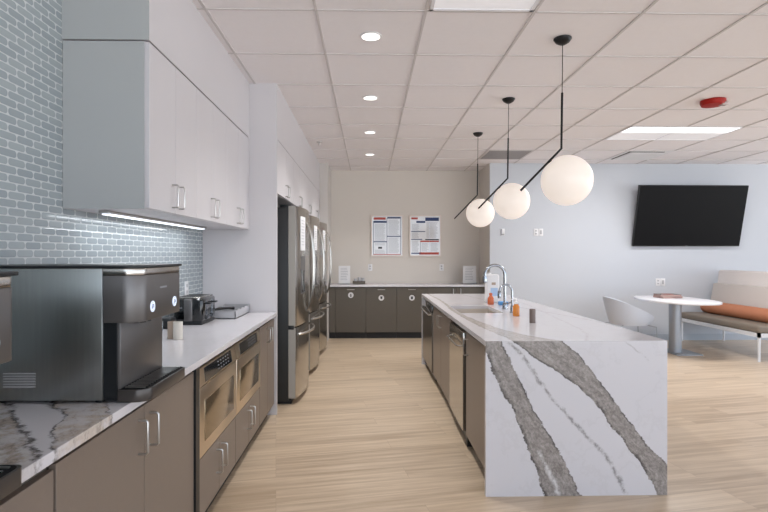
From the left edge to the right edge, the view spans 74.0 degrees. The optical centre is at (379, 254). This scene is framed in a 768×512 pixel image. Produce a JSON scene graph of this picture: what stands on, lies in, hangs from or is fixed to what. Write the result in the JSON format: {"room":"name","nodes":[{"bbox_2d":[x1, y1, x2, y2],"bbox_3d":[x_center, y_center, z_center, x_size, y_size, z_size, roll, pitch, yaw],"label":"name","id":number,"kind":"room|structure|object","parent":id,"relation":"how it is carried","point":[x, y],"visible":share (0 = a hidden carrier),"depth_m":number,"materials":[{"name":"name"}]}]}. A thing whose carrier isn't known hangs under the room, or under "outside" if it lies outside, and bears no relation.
{"room":"common room","nodes":[
{"label":"common room","id":0,"kind":"room"},
{"bbox_2d":[0,0,202,317],"bbox_3d":[-1.555,-0.049,2.718,0.205,2.783,12.500,0,0,-1],"label":"wall","id":1,"kind":"structure","parent":0,"point":[35,227],"depth_m":2.18,"materials":[{"name":"grey tile"}]},
{"bbox_2d":[62,0,148,39],"bbox_3d":[-1.248,-1.211,2.322,0.392,0.458,0.004,0,0,-1],"label":"wall","id":2,"kind":"structure","parent":1,"relation":"attached to","point":[81,19],"depth_m":2.32,"materials":[{"name":"white paint"}]},
{"bbox_2d":[63,41,195,217],"bbox_3d":[-1.237,-0.595,2.642,0.424,0.765,0.634,0,0,-1],"label":"upper cabinet","id":3,"kind":"object","parent":1,"relation":"attached to","point":[129,115],"visible":1,"depth_m":2.33,"materials":[{"name":"white laminate"}]},
{"bbox_2d":[184,281,188,294],"bbox_3d":[-1.472,0.258,3.890,0.009,0.115,0.072,0,0,-1],"label":"wall outlet","id":4,"kind":"object","parent":1,"relation":"attached to","point":[186,283],"visible":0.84,"depth_m":3.88,"materials":[{"name":"white plastic"}]},
{"bbox_2d":[156,88,226,224],"bbox_3d":[-1.250,-0.595,3.277,0.424,0.765,0.633,0,0,-1],"label":"upper cabinet","id":5,"kind":"object","parent":1,"relation":"attached to","point":[211,123],"visible":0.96,"depth_m":3.23,"materials":[{"name":"white laminate"}]},
{"bbox_2d":[99,210,205,229],"bbox_3d":[-1.326,-0.202,3.148,0.050,0.020,1.450,0,0,-1],"label":"light","id":6,"kind":"object","parent":5,"relation":"attached to","point":[103,212],"visible":1,"depth_m":2.84,"materials":[{"name":"glowing white light diffuser"}]},
{"bbox_2d":[197,118,248,229],"bbox_3d":[-1.264,-0.597,3.934,0.424,0.770,0.678,0,0,-1],"label":"upper cabinet","id":7,"kind":"object","parent":1,"relation":"attached to","point":[237,141],"depth_m":3.89,"materials":[{"name":"white laminate"}]},
{"bbox_2d":[277,140,292,203],"bbox_3d":[-1.167,-0.752,4.767,0.652,0.460,0.905,0,0,-1],"label":"upper cabinet","id":8,"kind":"object","parent":1,"relation":"attached to","point":[284,160],"visible":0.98,"depth_m":4.72,"materials":[{"name":"white laminate"}]},
{"bbox_2d":[277,160,304,208],"bbox_3d":[-1.186,-0.752,5.675,0.652,0.460,0.905,0,0,-1],"label":"upper cabinet","id":9,"kind":"object","parent":1,"relation":"attached to","point":[298,175],"visible":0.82,"depth_m":5.61,"materials":[{"name":"white laminate"}]},
{"bbox_2d":[305,175,312,215],"bbox_3d":[-1.205,-0.752,6.583,0.652,0.460,0.905,0,0,-1],"label":"upper cabinet","id":10,"kind":"object","parent":1,"relation":"attached to","point":[308,185],"visible":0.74,"depth_m":6.54,"materials":[{"name":"white laminate"}]},
{"bbox_2d":[313,185,318,217],"bbox_3d":[-1.224,-0.752,7.490,0.652,0.460,0.905,0,0,-1],"label":"upper cabinet","id":11,"kind":"object","parent":1,"relation":"attached to","point":[315,191],"visible":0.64,"depth_m":7.39,"materials":[{"name":"white laminate"}]},
{"bbox_2d":[63,0,248,136],"bbox_3d":[-1.268,-1.211,3.299,0.392,0.458,1.950,0,0,-1],"label":"wall","id":12,"kind":"structure","parent":0,"point":[178,30],"depth_m":2.98,"materials":[{"name":"white paint"}]},
{"bbox_2d":[249,83,318,190],"bbox_3d":[-1.214,-1.211,6.126,0.620,0.458,3.700,0,0,-1],"label":"wall","id":13,"kind":"structure","parent":0,"point":[270,115],"depth_m":4.42,"materials":[{"name":"white paint"}]},
{"bbox_2d":[319,163,330,340],"bbox_3d":[-1.195,-0.049,8.327,0.750,2.783,0.700,0,0,-1],"label":"wall pier","id":14,"kind":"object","parent":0,"point":[324,169],"visible":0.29,"depth_m":7.99,"materials":[{"name":"paint"}]},
{"bbox_2d":[353,281,364,283],"bbox_3d":[-0.342,0.454,8.445,0.210,0.050,0.140,0,0,-1],"label":"tray","id":15,"kind":"object","parent":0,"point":[354,282],"depth_m":8.37,"materials":[{"name":"black laminate"}]},
{"bbox_2d":[331,170,479,282],"bbox_3d":[0.067,-0.049,8.853,3.295,2.783,0.300,0,0,-1],"label":"wall","id":16,"kind":"structure","parent":0,"point":[356,196],"depth_m":8.71,"materials":[{"name":"beige paint"}]},
{"bbox_2d":[371,215,402,255],"bbox_3d":[0.128,-0.327,8.694,0.550,0.704,0.022,0,0,-1],"label":"framed poster","id":17,"kind":"object","parent":16,"relation":"attached to","point":[386,230],"visible":1,"depth_m":8.69,"materials":[{"name":"white paper"}]},
{"bbox_2d":[409,215,440,255],"bbox_3d":[0.777,-0.327,8.707,0.544,0.704,0.022,0,0,-1],"label":"framed poster","id":18,"kind":"object","parent":16,"relation":"attached to","point":[424,230],"visible":1,"depth_m":8.71,"materials":[{"name":"white paper"}]},
{"bbox_2d":[439,264,443,270],"bbox_3d":[1.057,0.213,8.720,0.072,0.115,0.009,0,0,-1],"label":"wall outlet","id":19,"kind":"object","parent":16,"relation":"attached to","point":[441,266],"visible":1,"depth_m":8.72,"materials":[{"name":"white plastic"}]},
{"bbox_2d":[192,0,767,170],"bbox_3d":[3.891,-1.488,2.832,11.100,0.097,12.500,0,0,-1],"label":"ceiling","id":20,"kind":"structure","parent":0,"point":[246,31],"depth_m":4.09,"materials":[{"name":"tile"}]},
{"bbox_2d":[362,95,377,100],"bbox_3d":[-0.086,-1.434,4.659,0.148,0.006,0.148,0,0,-1],"label":"recessed light","id":21,"kind":"object","parent":20,"relation":"in","point":[367,97],"visible":1,"depth_m":4.64,"materials":[{"name":"white plastic"}]},
{"bbox_2d":[364,96,376,99],"bbox_3d":[-0.086,-1.434,4.659,0.120,0.004,0.120,0,0,-1],"label":"diffuser","id":22,"kind":"object","parent":21,"relation":"attached to","point":[365,97],"depth_m":4.65,"materials":[{"name":"white plastic"}]},
{"bbox_2d":[364,131,375,133],"bbox_3d":[-0.113,-1.434,5.969,0.148,0.006,0.148,0,0,-1],"label":"recessed light","id":23,"kind":"object","parent":20,"relation":"in","point":[365,132],"visible":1,"depth_m":5.96,"materials":[{"name":"white plastic"}]},
{"bbox_2d":[360,31,381,41],"bbox_3d":[-0.058,-1.434,3.349,0.148,0.006,0.148,0,0,-1],"label":"recessed light","id":24,"kind":"object","parent":20,"relation":"in","point":[370,36],"visible":1,"depth_m":3.34,"materials":[{"name":"white plastic"}]},
{"bbox_2d":[362,33,379,40],"bbox_3d":[-0.058,-1.434,3.349,0.120,0.004,0.120,0,0,-1],"label":"diffuser","id":25,"kind":"object","parent":24,"relation":"attached to","point":[365,36],"depth_m":3.34,"materials":[{"name":"white plastic"}]},
{"bbox_2d":[454,132,494,226],"bbox_3d":[1.141,-0.883,6.042,0.438,1.108,0.332,0,0,29],"label":"globe pendant lamp","id":26,"kind":"object","parent":20,"relation":"hanging from","point":[483,216],"visible":0.96,"depth_m":5.91,"materials":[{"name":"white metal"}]},
{"bbox_2d":[197,0,767,170],"bbox_3d":[3.995,-1.438,2.796,10.895,0.007,12.576,0,0,-1],"label":"ceiling grid","id":27,"kind":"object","parent":20,"relation":"attached to","point":[315,9],"depth_m":4.30,"materials":[{"name":"white metal"}]},
{"bbox_2d":[430,0,539,11],"bbox_3d":[0.601,-1.433,2.675,0.606,0.008,0.637,0,0,-1],"label":"ceiling light","id":28,"kind":"object","parent":20,"relation":"attached to","point":[436,5],"depth_m":2.93,"materials":[{"name":"white plastic"}]},
{"bbox_2d":[478,97,529,218],"bbox_3d":[1.168,-0.883,4.722,0.438,1.108,0.332,0,0,29],"label":"globe pendant lamp","id":29,"kind":"object","parent":20,"relation":"hanging from","point":[509,202],"visible":0.99,"depth_m":4.59,"materials":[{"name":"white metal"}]},
{"bbox_2d":[478,150,534,159],"bbox_3d":[1.795,-1.432,7.310,0.646,0.010,0.657,0,0,-1],"label":"ceiling vent","id":30,"kind":"object","parent":20,"relation":"in","point":[489,154],"visible":0.95,"depth_m":7.25,"materials":[{"name":"grey metal"}]},
{"bbox_2d":[520,35,593,205],"bbox_3d":[1.196,-0.883,3.413,0.438,1.108,0.332,0,0,29],"label":"globe pendant lamp","id":31,"kind":"object","parent":20,"relation":"hanging from","point":[566,180],"visible":1,"depth_m":3.28,"materials":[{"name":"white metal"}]},
{"bbox_2d":[606,151,672,159],"bbox_3d":[3.731,-1.431,7.350,0.646,0.012,0.657,0,0,-1],"label":"ceiling vent","id":32,"kind":"object","parent":20,"relation":"in","point":[628,155],"visible":1,"depth_m":7.30,"materials":[{"name":"white plastic"}]},
{"bbox_2d":[604,126,743,140],"bbox_3d":[3.436,-1.433,6.030,1.291,0.008,0.657,0,0,-1],"label":"ceiling light","id":33,"kind":"object","parent":20,"relation":"attached to","point":[632,132],"depth_m":6.02,"materials":[{"name":"white plastic"}]},
{"bbox_2d":[623,127,737,132],"bbox_3d":[3.440,-1.435,5.851,1.251,0.002,0.260,0,0,-1],"label":"light panel","id":34,"kind":"object","parent":33,"relation":"in","point":[630,129],"depth_m":5.83,"materials":[{"name":"white plastic"}]},
{"bbox_2d":[700,97,728,107],"bbox_3d":[3.101,-1.408,4.746,0.210,0.058,0.210,0,0,-1],"label":"fire alarm","id":35,"kind":"object","parent":20,"relation":"attached to","point":[714,102],"visible":1,"depth_m":4.68,"materials":[{"name":"red plastic"}]},
{"bbox_2d":[207,338,767,511],"bbox_3d":[3.891,1.393,2.832,11.100,0.100,12.500,0,0,-1],"label":"floor","id":36,"kind":"structure","parent":0,"point":[371,429],"depth_m":3.58,"materials":[{"name":"brown wood"}]},
{"bbox_2d":[0,468,52,511],"bbox_3d":[-1.081,0.938,0.766,0.621,0.810,1.015,0,0,-1],"label":"base cabinet","id":37,"kind":"object","parent":36,"relation":"on","point":[35,494],"visible":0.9,"depth_m":1.21,"materials":[{"name":"beige laminate"}]},
{"bbox_2d":[46,372,193,511],"bbox_3d":[-1.102,0.933,1.788,0.621,0.820,1.013,0,0,-1],"label":"base cabinet","id":38,"kind":"object","parent":36,"relation":"on","point":[143,461],"visible":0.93,"depth_m":1.75,"materials":[{"name":"beige laminate"}]},
{"bbox_2d":[0,312,276,482],"bbox_3d":[-1.124,0.494,1.975,0.621,0.030,4.596,0,0,-1],"label":"countertop","id":39,"kind":"structure","parent":38,"relation":"on","point":[34,435],"depth_m":1.55,"materials":[{"name":"stone"}]},
{"bbox_2d":[0,271,21,499],"bbox_3d":[-1.023,0.257,0.884,0.576,0.445,0.364,0,0,-1],"label":"coffee machine","id":40,"kind":"object","parent":39,"relation":"on","point":[10,474],"visible":1,"depth_m":1.04,"materials":[{"name":"metal"}]},
{"bbox_2d":[0,464,21,499],"bbox_3d":[-0.783,0.457,0.889,0.096,0.040,0.352,0,0,-1],"label":"drip tray","id":41,"kind":"object","parent":40,"relation":"on","point":[10,474],"depth_m":1.02,"materials":[{"name":"black metal"}]},
{"bbox_2d":[0,264,184,402],"bbox_3d":[-1.042,0.257,1.819,0.576,0.445,0.364,0,0,-1],"label":"coffee machine","id":42,"kind":"object","parent":39,"relation":"on","point":[81,332],"visible":1,"depth_m":1.64,"materials":[{"name":"metal"}]},
{"bbox_2d":[117,366,184,402],"bbox_3d":[-0.802,0.457,1.824,0.096,0.040,0.352,0,0,-1],"label":"drip tray","id":43,"kind":"object","parent":42,"relation":"on","point":[148,384],"depth_m":1.74,"materials":[{"name":"plastic"}]},
{"bbox_2d":[162,317,175,328],"bbox_3d":[-1.388,0.444,3.332,0.090,0.070,0.100,0,0,-1],"label":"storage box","id":44,"kind":"object","parent":39,"relation":"on","point":[165,319],"visible":0.49,"depth_m":3.29,"materials":[{"name":"black plastic"}]},
{"bbox_2d":[167,321,173,338],"bbox_3d":[-1.192,0.431,2.931,0.052,0.096,0.052,0,0,-1],"label":"paper cup","id":45,"kind":"object","parent":39,"relation":"on","point":[169,323],"visible":0.65,"depth_m":2.91,"materials":[{"name":"paper"}]},
{"bbox_2d":[173,321,182,339],"bbox_3d":[-1.146,0.429,2.897,0.052,0.100,0.052,0,0,-1],"label":"paper cup","id":46,"kind":"object","parent":39,"relation":"on","point":[177,325],"visible":1,"depth_m":2.88,"materials":[{"name":"white paper"}]},
{"bbox_2d":[174,294,217,324],"bbox_3d":[-1.294,0.382,3.623,0.235,0.194,0.306,0,0,-1],"label":"toaster","id":47,"kind":"object","parent":39,"relation":"on","point":[194,309],"visible":0.83,"depth_m":3.48,"materials":[{"name":"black metal"}]},
{"bbox_2d":[214,304,248,318],"bbox_3d":[-1.190,0.444,4.038,0.210,0.070,0.445,0,0,-1],"label":"organizer","id":48,"kind":"object","parent":39,"relation":"on","point":[240,310],"visible":0.77,"depth_m":3.96,"materials":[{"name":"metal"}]},
{"bbox_2d":[215,307,234,310],"bbox_3d":[-1.205,0.414,3.938,0.026,0.029,0.186,0,0,42],"label":"serving tongs","id":49,"kind":"object","parent":48,"relation":"on","point":[218,308],"visible":0.84,"depth_m":3.94,"materials":[{"name":"black plastic"}]},
{"bbox_2d":[192,367,199,511],"bbox_3d":[-1.040,0.928,2.326,0.418,0.830,0.050,0,0,-1],"label":"filler panel","id":50,"kind":"object","parent":36,"relation":"on","point":[196,371],"visible":0.11,"depth_m":2.33,"materials":[{"name":"brown laminate"}]},
{"bbox_2d":[200,418,234,511],"bbox_3d":[-1.121,1.148,2.683,0.621,0.390,0.658,0,0,-1],"label":"base cabinet","id":51,"kind":"object","parent":36,"relation":"on","point":[218,461],"visible":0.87,"depth_m":2.64,"materials":[{"name":"beige laminate"}]},
{"bbox_2d":[200,346,235,458],"bbox_3d":[-1.112,0.740,2.683,0.548,0.423,0.652,0,0,-1],"label":"microwave","id":52,"kind":"object","parent":51,"relation":"in","point":[218,374],"visible":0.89,"depth_m":2.63,"materials":[{"name":"silver metal"}]},
{"bbox_2d":[203,138,276,414],"bbox_3d":[-1.174,0.180,4.294,0.618,2.325,0.035,0,0,-1],"label":"panel","id":53,"kind":"object","parent":36,"relation":"on","point":[240,266],"visible":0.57,"depth_m":4.28,"materials":[{"name":"white laminate"}]},
{"bbox_2d":[225,389,258,481],"bbox_3d":[-1.135,1.148,3.347,0.621,0.390,0.658,0,0,-1],"label":"base cabinet","id":54,"kind":"object","parent":36,"relation":"on","point":[247,419],"visible":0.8,"depth_m":3.29,"materials":[{"name":"beige laminate"}]},
{"bbox_2d":[231,329,259,414],"bbox_3d":[-1.126,0.740,3.347,0.548,0.423,0.652,0,0,-1],"label":"microwave","id":55,"kind":"object","parent":54,"relation":"in","point":[247,349],"visible":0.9,"depth_m":3.28,"materials":[{"name":"silver metal"}]},
{"bbox_2d":[251,318,273,440],"bbox_3d":[-1.148,0.933,3.963,0.621,0.820,0.562,0,0,-1],"label":"base cabinet","id":56,"kind":"object","parent":36,"relation":"on","point":[266,331],"visible":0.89,"depth_m":3.93,"materials":[{"name":"beige laminate"}]},
{"bbox_2d":[277,205,315,403],"bbox_3d":[-1.045,0.446,4.998,0.821,1.795,0.867,0,0,-1],"label":"refrigerator","id":57,"kind":"object","parent":36,"relation":"on","point":[293,303],"visible":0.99,"depth_m":4.57,"materials":[{"name":"silver metal"}]},
{"bbox_2d":[300,216,304,250],"bbox_3d":[-0.717,-0.200,4.771,0.004,0.315,0.172,0,0,6],"label":"notice","id":58,"kind":"object","parent":57,"relation":"attached to","point":[302,219],"visible":1,"depth_m":4.75,"materials":[{"name":"white paper"}]},
{"bbox_2d":[309,215,324,370],"bbox_3d":[-1.068,0.446,6.108,0.821,1.795,0.867,0,0,-1],"label":"refrigerator","id":59,"kind":"object","parent":36,"relation":"on","point":[314,311],"visible":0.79,"depth_m":5.89,"materials":[{"name":"metal"}]},
{"bbox_2d":[314,226,316,249],"bbox_3d":[-0.739,-0.197,5.891,0.004,0.280,0.161,0,0,6],"label":"notice","id":60,"kind":"object","parent":59,"relation":"attached to","point":[315,227],"visible":0.94,"depth_m":5.88,"materials":[{"name":"white paper"}]},
{"bbox_2d":[319,222,331,351],"bbox_3d":[-1.091,0.446,7.228,0.821,1.795,0.867,0,0,-1],"label":"refrigerator","id":61,"kind":"object","parent":36,"relation":"on","point":[323,303],"visible":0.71,"depth_m":6.97,"materials":[{"name":"metal"}]},
{"bbox_2d":[329,287,335,337],"bbox_3d":[-0.766,0.926,8.421,0.106,0.833,0.510,0,0,-1],"label":"base cabinet","id":62,"kind":"object","parent":36,"relation":"on","point":[332,291],"visible":0.77,"depth_m":8.17,"materials":[{"name":"beige laminate"}]},
{"bbox_2d":[336,287,365,337],"bbox_3d":[-0.468,0.926,8.408,0.485,0.833,0.548,0,0,-1],"label":"base cabinet","id":63,"kind":"object","parent":36,"relation":"on","point":[350,301],"visible":0.98,"depth_m":8.17,"materials":[{"name":"beige laminate"}]},
{"bbox_2d":[330,283,484,286],"bbox_3d":[0.448,0.494,8.438,2.535,0.030,0.543,0,0,-1],"label":"countertop","id":64,"kind":"structure","parent":63,"relation":"on","point":[331,284],"depth_m":8.19,"materials":[{"name":"stone"}]},
{"bbox_2d":[339,266,349,283],"bbox_3d":[-0.582,0.329,8.410,0.190,0.300,0.100,0,0,-1],"label":"sign","id":65,"kind":"object","parent":64,"relation":"on","point":[344,271],"visible":0.99,"depth_m":8.40,"materials":[{"name":"white paper"}]},
{"bbox_2d":[353,277,364,283],"bbox_3d":[-0.342,0.424,8.445,0.210,0.110,0.140,0,0,-1],"label":"caddy","id":66,"kind":"object","parent":64,"relation":"on","point":[360,280],"visible":0.96,"depth_m":8.38,"materials":[{"name":"grey plastic"}]},
{"bbox_2d":[462,266,475,283],"bbox_3d":[1.488,0.329,8.453,0.220,0.300,0.100,0,0,-1],"label":"stand","id":67,"kind":"object","parent":64,"relation":"on","point":[469,272],"visible":0.99,"depth_m":8.44,"materials":[{"name":"white"}]},
{"bbox_2d":[366,287,396,337],"bbox_3d":[0.021,0.926,8.418,0.490,0.833,0.548,0,0,-1],"label":"base cabinet","id":68,"kind":"object","parent":36,"relation":"on","point":[381,302],"visible":0.99,"depth_m":8.18,"materials":[{"name":"beige laminate"}]},
{"bbox_2d":[396,287,426,337],"bbox_3d":[0.512,0.926,8.429,0.488,0.833,0.548,0,0,-1],"label":"base cabinet","id":69,"kind":"object","parent":36,"relation":"on","point":[409,299],"visible":0.88,"depth_m":8.19,"materials":[{"name":"beige laminate"}]},
{"bbox_2d":[420,298,436,381],"bbox_3d":[0.823,0.923,5.798,0.651,0.800,0.922,0,0,-1],"label":"dishwasher","id":70,"kind":"object","parent":36,"relation":"on","point":[427,308],"visible":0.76,"depth_m":5.62,"materials":[{"name":"silver metal"}]},
{"bbox_2d":[433,306,453,403],"bbox_3d":[0.861,0.928,4.752,0.658,0.830,1.153,0,0,-1],"label":"base cabinet","id":71,"kind":"object","parent":36,"relation":"on","point":[441,322],"visible":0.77,"depth_m":4.70,"materials":[{"name":"beige laminate"}]},
{"bbox_2d":[427,287,484,293],"bbox_3d":[1.235,0.926,8.444,0.954,0.833,0.548,0,0,-1],"label":"base cabinet","id":72,"kind":"object","parent":36,"relation":"on","point":[430,290],"visible":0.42,"depth_m":8.21,"materials":[{"name":"brown laminate"}]},
{"bbox_2d":[447,322,465,437],"bbox_3d":[0.864,0.923,3.868,0.651,0.800,0.594,0,0,-1],"label":"dishwasher","id":73,"kind":"object","parent":36,"relation":"on","point":[457,334],"visible":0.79,"depth_m":3.74,"materials":[{"name":"silver metal"}]},
{"bbox_2d":[466,331,471,446],"bbox_3d":[0.865,0.918,3.543,0.522,0.810,0.042,0,0,-1],"label":"filler panel","id":74,"kind":"object","parent":36,"relation":"on","point":[468,443],"visible":0.14,"depth_m":3.52,"materials":[{"name":"black plastic"}]},
{"bbox_2d":[463,332,484,468],"bbox_3d":[0.894,0.928,3.196,0.658,0.830,0.646,0,0,-1],"label":"base cabinet","id":75,"kind":"object","parent":36,"relation":"on","point":[475,350],"visible":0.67,"depth_m":3.20,"materials":[{"name":"beige laminate"}]},
{"bbox_2d":[422,294,666,496],"bbox_3d":[1.063,0.911,4.573,1.021,0.864,3.461,0,0,-1],"label":"countertop","id":76,"kind":"structure","parent":36,"relation":"on","point":[576,405],"depth_m":2.85,"materials":[{"name":"stone"}]},
{"bbox_2d":[455,309,495,312],"bbox_3d":[0.843,0.602,4.514,0.405,0.183,0.650,0,0,-1],"label":"sink","id":77,"kind":"object","parent":76,"relation":"in","point":[458,310],"visible":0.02,"depth_m":4.82,"materials":[{"name":"metal"}]},
{"bbox_2d":[488,293,493,304],"bbox_3d":[1.077,0.423,4.944,0.062,0.112,0.062,0,0,-1],"label":"soap bottle","id":78,"kind":"object","parent":76,"relation":"on","point":[490,298],"visible":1,"depth_m":4.92,"materials":[{"name":"orange plastic"}]},
{"bbox_2d":[485,273,498,302],"bbox_3d":[1.132,0.329,5.144,0.130,0.300,0.102,0,0,-1],"label":"jug","id":79,"kind":"object","parent":76,"relation":"on","point":[492,285],"visible":0.75,"depth_m":5.10,"materials":[{"name":"white plastic"}]},
{"bbox_2d":[482,264,513,308],"bbox_3d":[1.049,0.278,4.523,0.278,0.402,0.055,0,0,-1],"label":"kitchen faucet","id":80,"kind":"object","parent":76,"relation":"on","point":[484,280],"visible":1,"depth_m":4.51,"materials":[{"name":"silver metal"}]},
{"bbox_2d":[498,284,518,312],"bbox_3d":[1.061,0.358,4.220,0.171,0.242,0.044,0,0,-1],"label":"filter faucet","id":81,"kind":"object","parent":76,"relation":"on","point":[502,285],"visible":0.89,"depth_m":4.21,"materials":[{"name":"silver metal"}]},
{"bbox_2d":[511,298,519,315],"bbox_3d":[1.069,0.409,4.003,0.055,0.141,0.055,0,0,44],"label":"soap bottle","id":82,"kind":"object","parent":76,"relation":"on","point":[516,308],"visible":1,"depth_m":3.98,"materials":[{"name":"orange plastic"}]},
{"bbox_2d":[529,309,535,322],"bbox_3d":[1.080,0.430,3.603,0.042,0.098,0.042,0,0,-1],"label":"canister","id":83,"kind":"object","parent":76,"relation":"on","point":[532,312],"visible":1,"depth_m":3.59,"materials":[{"name":"grey metal"}]},
{"bbox_2d":[603,297,657,337],"bbox_3d":[3.495,0.965,7.175,0.659,0.754,0.653,0,0,-1],"label":"tub chair","id":84,"kind":"object","parent":36,"relation":"on","point":[618,312],"visible":0.94,"depth_m":6.95,"materials":[{"name":"white plastic"}]},
{"bbox_2d":[634,295,722,355],"bbox_3d":[4.059,0.974,7.007,0.850,0.738,1.320,0,0,-1],"label":"table","id":85,"kind":"object","parent":36,"relation":"on","point":[675,304],"visible":0.87,"depth_m":6.93,"materials":[{"name":"white laminate"}]},
{"bbox_2d":[653,295,682,297],"bbox_3d":[4.079,0.592,7.227,0.292,0.027,0.222,0,0,-6],"label":"magazine","id":86,"kind":"object","parent":85,"relation":"on","point":[653,295],"visible":0.62,"depth_m":7.12,"materials":[{"name":"paper"}]},
{"bbox_2d":[653,293,680,296],"bbox_3d":[4.069,0.565,7.217,0.282,0.027,0.212,0,0,2],"label":"magazine","id":87,"kind":"object","parent":86,"relation":"on","point":[655,294],"visible":1,"depth_m":7.13,"materials":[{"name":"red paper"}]},
{"bbox_2d":[682,270,767,361],"bbox_3d":[5.088,0.788,7.198,0.725,1.110,1.620,0,0,-1],"label":"banquette","id":88,"kind":"object","parent":36,"relation":"on","point":[746,288],"visible":0.79,"depth_m":7.26,"materials":[{"name":"light taupe fabric"},{"name":"rust orange fabric"},{"name":"olive brown vinyl"}]},
{"bbox_2d":[700,303,767,322],"bbox_3d":[5.070,0.795,7.193,0.184,0.184,1.490,0,0,-1],"label":"bolster cushion","id":89,"kind":"object","parent":88,"relation":"on","point":[733,310],"visible":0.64,"depth_m":7.08,"materials":[{"name":"orange fabric"}]},
{"bbox_2d":[711,283,767,308],"bbox_3d":[5.260,0.678,7.202,0.220,0.490,1.580,0,0,-1],"label":"cushion","id":90,"kind":"object","parent":88,"relation":"on","point":[746,294],"depth_m":7.34,"materials":[{"name":"beige fabric"}]},
{"bbox_2d":[490,163,767,333],"bbox_3d":[5.519,-0.049,8.598,7.604,2.783,1.040,0,0,-1],"label":"wall","id":91,"kind":"structure","parent":0,"point":[584,255],"depth_m":8.04,"materials":[{"name":"white paint"}]},
{"bbox_2d":[480,163,489,283],"bbox_3d":[1.719,-0.049,8.375,0.003,2.783,0.725,0,0,-1],"label":"wall","id":92,"kind":"structure","parent":91,"relation":"attached to","point":[485,172],"depth_m":8.36,"materials":[{"name":"beige paint"}]},
{"bbox_2d":[534,229,542,235],"bbox_3d":[2.493,-0.357,8.009,0.148,0.115,0.009,0,0,-1],"label":"wall outlet","id":93,"kind":"object","parent":91,"relation":"attached to","point":[537,232],"visible":1,"depth_m":8.01,"materials":[{"name":"white plastic"}]},
{"bbox_2d":[656,278,664,285],"bbox_3d":[4.432,0.428,8.050,0.148,0.115,0.009,0,0,-1],"label":"wall outlet","id":94,"kind":"object","parent":91,"relation":"attached to","point":[657,279],"visible":1,"depth_m":8.05,"materials":[{"name":"white plastic"}]},
{"bbox_2d":[631,185,748,245],"bbox_3d":[4.800,-0.605,7.920,1.690,0.936,0.282,0,0,-1],"label":"television","id":95,"kind":"object","parent":91,"relation":"attached to","point":[665,215],"visible":1,"depth_m":7.88,"materials":[{"name":"grey plastic"}]},
{"bbox_2d":[646,333,767,339],"bbox_3d":[5.530,1.293,8.070,7.604,0.100,0.015,0,0,-1],"label":"baseboard","id":96,"kind":"structure","parent":91,"relation":"attached to","point":[728,336],"depth_m":8.06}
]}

